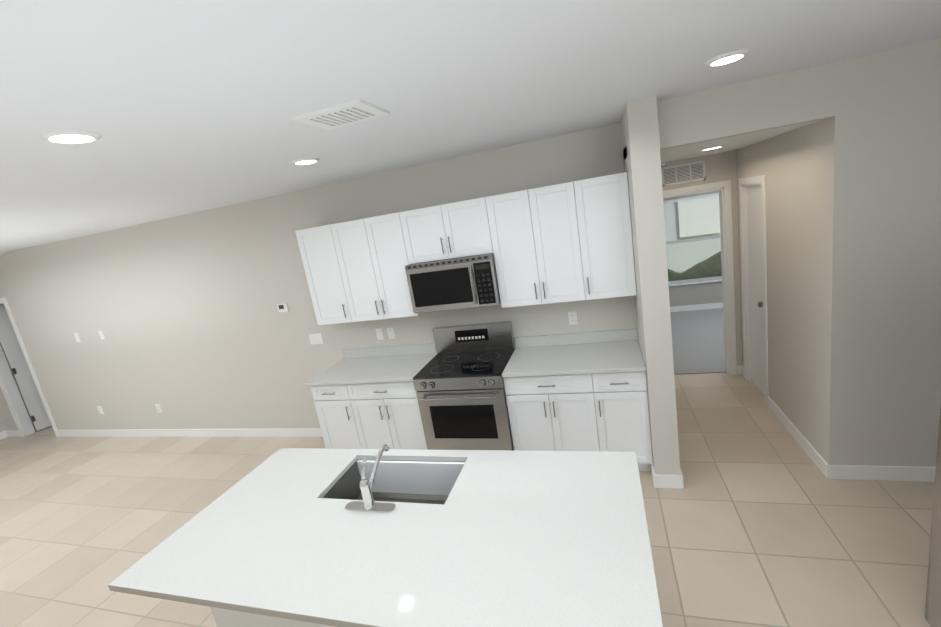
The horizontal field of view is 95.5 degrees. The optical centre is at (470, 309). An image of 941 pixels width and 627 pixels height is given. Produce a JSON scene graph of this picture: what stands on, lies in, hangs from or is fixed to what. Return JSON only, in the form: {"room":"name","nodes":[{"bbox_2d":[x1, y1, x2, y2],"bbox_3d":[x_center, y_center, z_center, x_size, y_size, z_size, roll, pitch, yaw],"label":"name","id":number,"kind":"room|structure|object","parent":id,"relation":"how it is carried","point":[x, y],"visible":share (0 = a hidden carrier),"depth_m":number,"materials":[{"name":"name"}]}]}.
{"room":"kitchen","nodes":[
{"label":"kitchen","id":0,"kind":"room"},
{"bbox_2d":[0,417,5,431],"bbox_3d":[-8.106,1.192,4.173,0.120,2.800,4.960,-5,12,18],"label":"wall","id":1,"kind":"structure","parent":0,"point":[2,428],"depth_m":6.58,"materials":[{"name":"grey paint"}]},
{"bbox_2d":[0,431,7,439],"bbox_3d":[-7.237,1.962,6.439,0.014,0.105,0.400,-5,12,18],"label":"baseboard","id":2,"kind":"structure","parent":1,"relation":"attached to","point":[2,435],"depth_m":6.57,"materials":[{"name":"white wood"}]},
{"bbox_2d":[0,303,33,425],"bbox_3d":[-7.087,0.290,7.624,0.120,2.800,2.460,-5,12,18],"label":"wall","id":3,"kind":"structure","parent":0,"point":[15,380],"depth_m":6.77,"materials":[{"name":"grey paint"}]},
{"bbox_2d":[0,122,637,435],"bbox_3d":[-3.064,0.189,5.022,9.350,2.800,0.120,-5,12,18],"label":"wall","id":4,"kind":"structure","parent":0,"point":[200,331],"depth_m":4.85,"materials":[{"name":"grey paint"}]},
{"bbox_2d":[4,430,20,436],"bbox_3d":[-7.020,1.900,6.566,0.300,0.105,0.014,-5,12,18],"label":"baseboard","id":5,"kind":"structure","parent":4,"relation":"attached to","point":[11,433],"depth_m":6.56,"materials":[{"name":"white wood"}]},
{"bbox_2d":[0,304,51,430],"bbox_3d":[-6.719,0.828,6.731,0.217,1.988,0.724,-5,12,18],"label":"door leaf","id":6,"kind":"structure","parent":4,"relation":"in","point":[17,361],"depth_m":6.51,"materials":[{"name":"white wood"}]},
{"bbox_2d":[74,333,80,341],"bbox_3d":[-5.179,0.364,5.625,0.072,0.116,0.006,-5,12,18],"label":"outlet","id":7,"kind":"object","parent":4,"relation":"attached to","point":[76,335],"depth_m":5.62,"materials":[{"name":"white plastic"}]},
{"bbox_2d":[97,406,103,413],"bbox_3d":[-5.082,1.375,5.859,0.072,0.116,0.008,-5,12,18],"label":"outlet","id":8,"kind":"object","parent":4,"relation":"attached to","point":[99,407],"depth_m":5.86,"materials":[{"name":"white plastic"}]},
{"bbox_2d":[98,330,104,339],"bbox_3d":[-4.733,0.321,5.483,0.072,0.116,0.006,-5,12,18],"label":"outlet","id":9,"kind":"object","parent":4,"relation":"attached to","point":[101,333],"depth_m":5.48,"materials":[{"name":"white plastic"}]},
{"bbox_2d":[155,404,161,412],"bbox_3d":[-4.039,1.276,5.525,0.072,0.116,0.008,-5,12,18],"label":"outlet","id":10,"kind":"object","parent":4,"relation":"attached to","point":[158,408],"depth_m":5.52,"materials":[{"name":"white plastic"}]},
{"bbox_2d":[57,428,322,436],"bbox_3d":[-3.615,1.577,5.476,5.080,0.105,0.014,-5,12,18],"label":"baseboard","id":11,"kind":"structure","parent":4,"relation":"attached to","point":[272,432],"depth_m":5.42,"materials":[{"name":"white wood"}]},
{"bbox_2d":[277,303,288,312],"bbox_3d":[-2.011,-0.023,4.579,0.115,0.090,0.024,-5,12,18],"label":"thermostat","id":12,"kind":"object","parent":4,"relation":"attached to","point":[283,307],"visible":0.96,"depth_m":4.57,"materials":[{"name":"white plastic"}]},
{"bbox_2d":[308,333,323,344],"bbox_3d":[-1.653,0.309,4.568,0.165,0.116,0.008,-5,12,18],"label":"outlet","id":13,"kind":"object","parent":4,"relation":"attached to","point":[316,338],"depth_m":4.56,"materials":[{"name":"white plastic"}]},
{"bbox_2d":[295,224,358,324],"bbox_3d":[-1.297,-0.351,4.118,0.437,0.913,0.323,-5,12,18],"label":"upper cabinet","id":14,"kind":"object","parent":4,"relation":"attached to","point":[321,254],"depth_m":3.97,"materials":[{"name":"white wood"}]},
{"bbox_2d":[335,212,421,320],"bbox_3d":[-0.844,-0.394,3.974,0.743,0.913,0.323,-5,12,18],"label":"upper cabinet","id":15,"kind":"object","parent":4,"relation":"attached to","point":[374,248],"depth_m":3.81,"materials":[{"name":"white wood"}]},
{"bbox_2d":[375,328,383,339],"bbox_3d":[-0.922,0.245,4.336,0.072,0.116,0.006,-5,12,18],"label":"outlet","id":16,"kind":"object","parent":4,"relation":"attached to","point":[379,333],"depth_m":4.33,"materials":[{"name":"white plastic"}]},
{"bbox_2d":[387,327,394,338],"bbox_3d":[-0.799,0.234,4.295,0.072,0.116,0.008,-5,12,18],"label":"outlet","id":17,"kind":"object","parent":4,"relation":"attached to","point":[391,335],"depth_m":4.29,"materials":[{"name":"white plastic"}]},
{"bbox_2d":[399,197,494,263],"bbox_3d":[-0.167,-0.685,3.697,0.762,0.449,0.323,-5,12,18],"label":"upper cabinet","id":18,"kind":"object","parent":4,"relation":"attached to","point":[462,228],"depth_m":3.54,"materials":[{"name":"white wood"}]},
{"bbox_2d":[405,253,500,312],"bbox_3d":[-0.119,-0.244,3.720,0.756,0.425,0.470,-5,12,18],"label":"microwave","id":19,"kind":"object","parent":18,"relation":"attached to","point":[466,282],"visible":1,"depth_m":3.54,"materials":[{"name":"silver metal"}]},
{"bbox_2d":[487,180,594,307],"bbox_3d":[0.583,-0.529,3.517,0.742,0.913,0.323,-5,12,18],"label":"upper cabinet","id":20,"kind":"object","parent":4,"relation":"attached to","point":[565,242],"depth_m":3.36,"materials":[{"name":"white wood"}]},
{"bbox_2d":[568,311,577,324],"bbox_3d":[0.899,0.073,3.751,0.072,0.116,0.008,-5,12,18],"label":"outlet","id":21,"kind":"object","parent":4,"relation":"attached to","point":[572,316],"depth_m":3.75,"materials":[{"name":"white plastic"}]},
{"bbox_2d":[583,172,636,298],"bbox_3d":[1.034,-0.571,3.372,0.435,0.913,0.323,-5,12,18],"label":"upper cabinet","id":22,"kind":"object","parent":4,"relation":"attached to","point":[609,231],"depth_m":3.20,"materials":[{"name":"white wood"}]},
{"bbox_2d":[0,373,934,626],"bbox_3d":[-1.717,1.881,3.147,13.500,0.120,6.230,-5,12,18],"label":"floor","id":23,"kind":"structure","parent":0,"point":[760,519],"depth_m":3.01,"materials":[{"name":"beige tile"}]},
{"bbox_2d":[211,608,319,626],"bbox_3d":[-0.260,1.335,2.157,2.053,0.884,0.693,-5,12,18],"label":"kitchen island","id":24,"kind":"object","parent":23,"relation":"on","point":[223,619],"depth_m":2.10,"materials":[{"name":"white"}]},
{"bbox_2d":[108,448,662,626],"bbox_3d":[-0.343,0.925,1.919,2.124,0.030,1.036,-5,12,18],"label":"island countertop","id":25,"kind":"structure","parent":24,"relation":"on","point":[516,538],"depth_m":1.70,"materials":[{"name":"white stone"}]},
{"bbox_2d":[340,444,395,511],"bbox_3d":[-0.453,0.775,2.056,0.256,0.236,0.278,-5,12,18],"label":"faucet","id":26,"kind":"object","parent":25,"relation":"on","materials":[{"name":"silver metal"}]},
{"bbox_2d":[324,460,459,499],"bbox_3d":[-0.369,0.985,2.224,0.704,0.227,0.404,-5,12,18],"label":"sink","id":27,"kind":"object","parent":25,"relation":"in","point":[408,479],"depth_m":2.37,"materials":[{"name":"silver metal"}]},
{"bbox_2d":[310,384,365,448],"bbox_3d":[-1.125,1.025,4.269,0.450,0.884,0.618,-5,12,18],"label":"base cabinet","id":28,"kind":"object","parent":23,"relation":"on","point":[336,409],"depth_m":3.96,"materials":[{"name":"white wood"}]},
{"bbox_2d":[305,328,645,385],"bbox_3d":[-0.053,0.429,3.781,2.923,0.130,0.647,-5,12,18],"label":"countertop","id":29,"kind":"structure","parent":28,"relation":"on","point":[612,351],"depth_m":3.73,"materials":[{"name":"white stone"}]},
{"bbox_2d":[354,381,426,449],"bbox_3d":[-0.668,0.982,4.123,0.740,0.884,0.618,-5,12,18],"label":"base cabinet","id":30,"kind":"object","parent":23,"relation":"on","point":[389,412],"depth_m":3.80,"materials":[{"name":"white wood"}]},
{"bbox_2d":[413,321,514,450],"bbox_3d":[0.010,0.786,3.815,0.760,1.175,0.716,-5,12,18],"label":"range","id":31,"kind":"object","parent":23,"relation":"on","point":[458,381],"visible":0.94,"depth_m":3.58,"materials":[{"name":"silver metal"}]},
{"bbox_2d":[503,373,609,450],"bbox_3d":[0.761,0.847,3.665,0.741,0.884,0.618,-5,12,18],"label":"base cabinet","id":32,"kind":"object","parent":23,"relation":"on","point":[594,412],"depth_m":3.35,"materials":[{"name":"white wood"}]},
{"bbox_2d":[602,371,652,470],"bbox_3d":[1.211,0.804,3.521,0.434,0.884,0.618,-5,12,18],"label":"base cabinet","id":33,"kind":"object","parent":23,"relation":"on","point":[625,393],"depth_m":3.20,"materials":[{"name":"white wood"}]},
{"bbox_2d":[924,403,940,626],"bbox_3d":[2.152,0.680,1.244,0.843,1.765,0.915,-6,12,14],"label":"refrigerator","id":34,"kind":"object","parent":23,"relation":"on","point":[932,616],"visible":1,"depth_m":1.82,"materials":[{"name":"silver metal"}]},
{"bbox_2d":[0,0,940,255],"bbox_3d":[-2.942,-0.423,2.225,11.390,0.444,4.960,-5,12,18],"label":"ceiling","id":35,"kind":"structure","parent":0,"point":[182,107],"depth_m":1.63,"materials":[{"name":"white paint"}]},
{"bbox_2d":[39,129,101,143],"bbox_3d":[-1.493,-0.646,1.599,0.176,0.013,0.176,-5,12,18],"label":"recessed light","id":36,"kind":"object","parent":35,"relation":"in","point":[68,136],"visible":1,"depth_m":1.57,"materials":[{"name":"white plastic"}]},
{"bbox_2d":[291,158,319,164],"bbox_3d":[-1.072,-0.966,2.777,0.176,0.013,0.176,-5,12,18],"label":"recessed light","id":37,"kind":"object","parent":35,"relation":"in","point":[302,161],"visible":0.98,"depth_m":2.74,"materials":[{"name":"white plastic"}]},
{"bbox_2d":[292,99,389,129],"bbox_3d":[-0.565,-0.858,1.893,0.330,0.016,0.270,-5,12,18],"label":"ceiling vent","id":38,"kind":"object","parent":35,"relation":"in","point":[346,114],"visible":1,"depth_m":1.85,"materials":[{"name":"white metal"}]},
{"bbox_2d":[705,49,748,65],"bbox_3d":[1.190,-1.165,1.982,0.176,0.013,0.176,-5,12,18],"label":"recessed light","id":39,"kind":"object","parent":35,"relation":"in","point":[727,58],"visible":1,"depth_m":1.95,"materials":[{"name":"white plastic"}]},
{"bbox_2d":[621,96,680,474],"bbox_3d":[1.927,-0.659,5.186,0.170,2.800,5.020,-5,12,18],"label":"wall","id":40,"kind":"structure","parent":0,"point":[640,138],"depth_m":2.84,"materials":[{"name":"grey paint"}]},
{"bbox_2d":[651,464,659,487],"bbox_3d":[1.459,1.175,3.484,0.014,0.105,0.734,-5,12,18],"label":"baseboard","id":41,"kind":"structure","parent":40,"relation":"attached to","point":[656,477],"depth_m":3.14,"materials":[{"name":"white wood"}]},
{"bbox_2d":[676,468,683,488],"bbox_3d":[1.651,1.142,3.489,0.014,0.105,0.864,-5,12,18],"label":"baseboard","id":42,"kind":"structure","parent":40,"relation":"attached to","point":[679,478],"depth_m":3.09,"materials":[{"name":"white"}]},
{"bbox_2d":[663,190,722,306],"bbox_3d":[4.307,-1.417,6.918,3.770,2.800,0.120,-5,12,18],"label":"wall","id":43,"kind":"structure","parent":0,"point":[696,294],"depth_m":7.27,"materials":[{"name":"grey paint"}]},
{"bbox_2d":[664,192,721,282],"bbox_3d":[3.692,-1.172,7.164,1.230,1.420,0.040,-5,12,18],"label":"window","id":44,"kind":"structure","parent":43,"relation":"in","point":[693,239],"depth_m":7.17,"materials":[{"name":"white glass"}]},
{"bbox_2d":[663,193,721,283],"bbox_3d":[3.682,-1.163,7.129,1.210,1.410,0.035,-5,12,18],"label":"window blinds","id":45,"kind":"object","parent":44,"relation":"attached to","point":[691,198],"visible":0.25,"depth_m":7.07,"materials":[{"name":"white plastic"}]},
{"bbox_2d":[670,302,722,311],"bbox_3d":[4.582,-0.106,7.107,3.600,0.105,0.014,-5,12,18],"label":"baseboard","id":46,"kind":"structure","parent":43,"relation":"attached to","point":[712,305],"depth_m":7.32,"materials":[{"name":"white wood"}]},
{"bbox_2d":[670,308,726,374],"bbox_3d":[4.153,0.327,5.920,3.770,0.132,2.910,-5,12,18],"label":"floor","id":47,"kind":"structure","parent":0,"point":[698,341],"depth_m":5.87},
{"bbox_2d":[661,150,741,365],"bbox_3d":[3.605,-0.731,4.241,3.600,2.800,0.120,-5,12,18],"label":"wall","id":48,"kind":"structure","parent":0,"point":[722,166],"depth_m":4.38,"materials":[{"name":"grey paint"}]},
{"bbox_2d":[661,160,705,186],"bbox_3d":[2.197,-1.408,4.409,0.410,0.190,0.012,-5,12,18],"label":"air vent","id":49,"kind":"object","parent":48,"relation":"in","point":[684,173],"visible":0.98,"depth_m":4.41,"materials":[{"name":"white metal"}]},
{"bbox_2d":[623,120,820,162],"bbox_3d":[1.925,-1.381,3.616,1.250,0.080,1.890,-5,12,18],"label":"ceiling","id":50,"kind":"structure","parent":0,"point":[693,150],"depth_m":3.19,"materials":[{"name":"white paint"}]},
{"bbox_2d":[699,144,724,150],"bbox_3d":[1.889,-1.268,3.339,0.176,0.013,0.176,-5,12,18],"label":"recessed light","id":51,"kind":"object","parent":50,"relation":"in","point":[711,147],"visible":1,"depth_m":3.29,"materials":[{"name":"white plastic"}]},
{"bbox_2d":[736,119,824,454],"bbox_3d":[2.622,-0.446,3.655,0.120,2.800,1.890,-5,12,18],"label":"wall","id":52,"kind":"structure","parent":0,"point":[789,165],"depth_m":3.21,"materials":[{"name":"grey paint"}]},
{"bbox_2d":[747,185,763,393],"bbox_3d":[2.744,-0.164,4.101,0.100,2.008,0.510,-5,12,18],"label":"closet door leaf","id":53,"kind":"structure","parent":52,"relation":"in","point":[755,273],"depth_m":4.13,"materials":[{"name":"white wood"}]},
{"bbox_2d":[768,396,835,478],"bbox_3d":[2.627,0.988,3.466,0.017,0.105,1.114,-5,12,18],"label":"baseboard","id":54,"kind":"structure","parent":52,"relation":"attached to","point":[823,466],"depth_m":3.31,"materials":[{"name":"white wood"}]},
{"bbox_2d":[657,38,940,466],"bbox_3d":[2.208,-0.189,2.764,1.750,2.800,0.120,-5,12,18],"label":"wall","id":55,"kind":"structure","parent":0,"point":[881,359],"depth_m":2.59,"materials":[{"name":"grey paint"}]},
{"bbox_2d":[832,465,935,481],"bbox_3d":[2.867,1.084,2.832,0.770,0.105,0.018,-5,12,18],"label":"baseboard","id":56,"kind":"structure","parent":55,"relation":"attached to","point":[886,473],"depth_m":2.85,"materials":[{"name":"white wood"}]}
]}

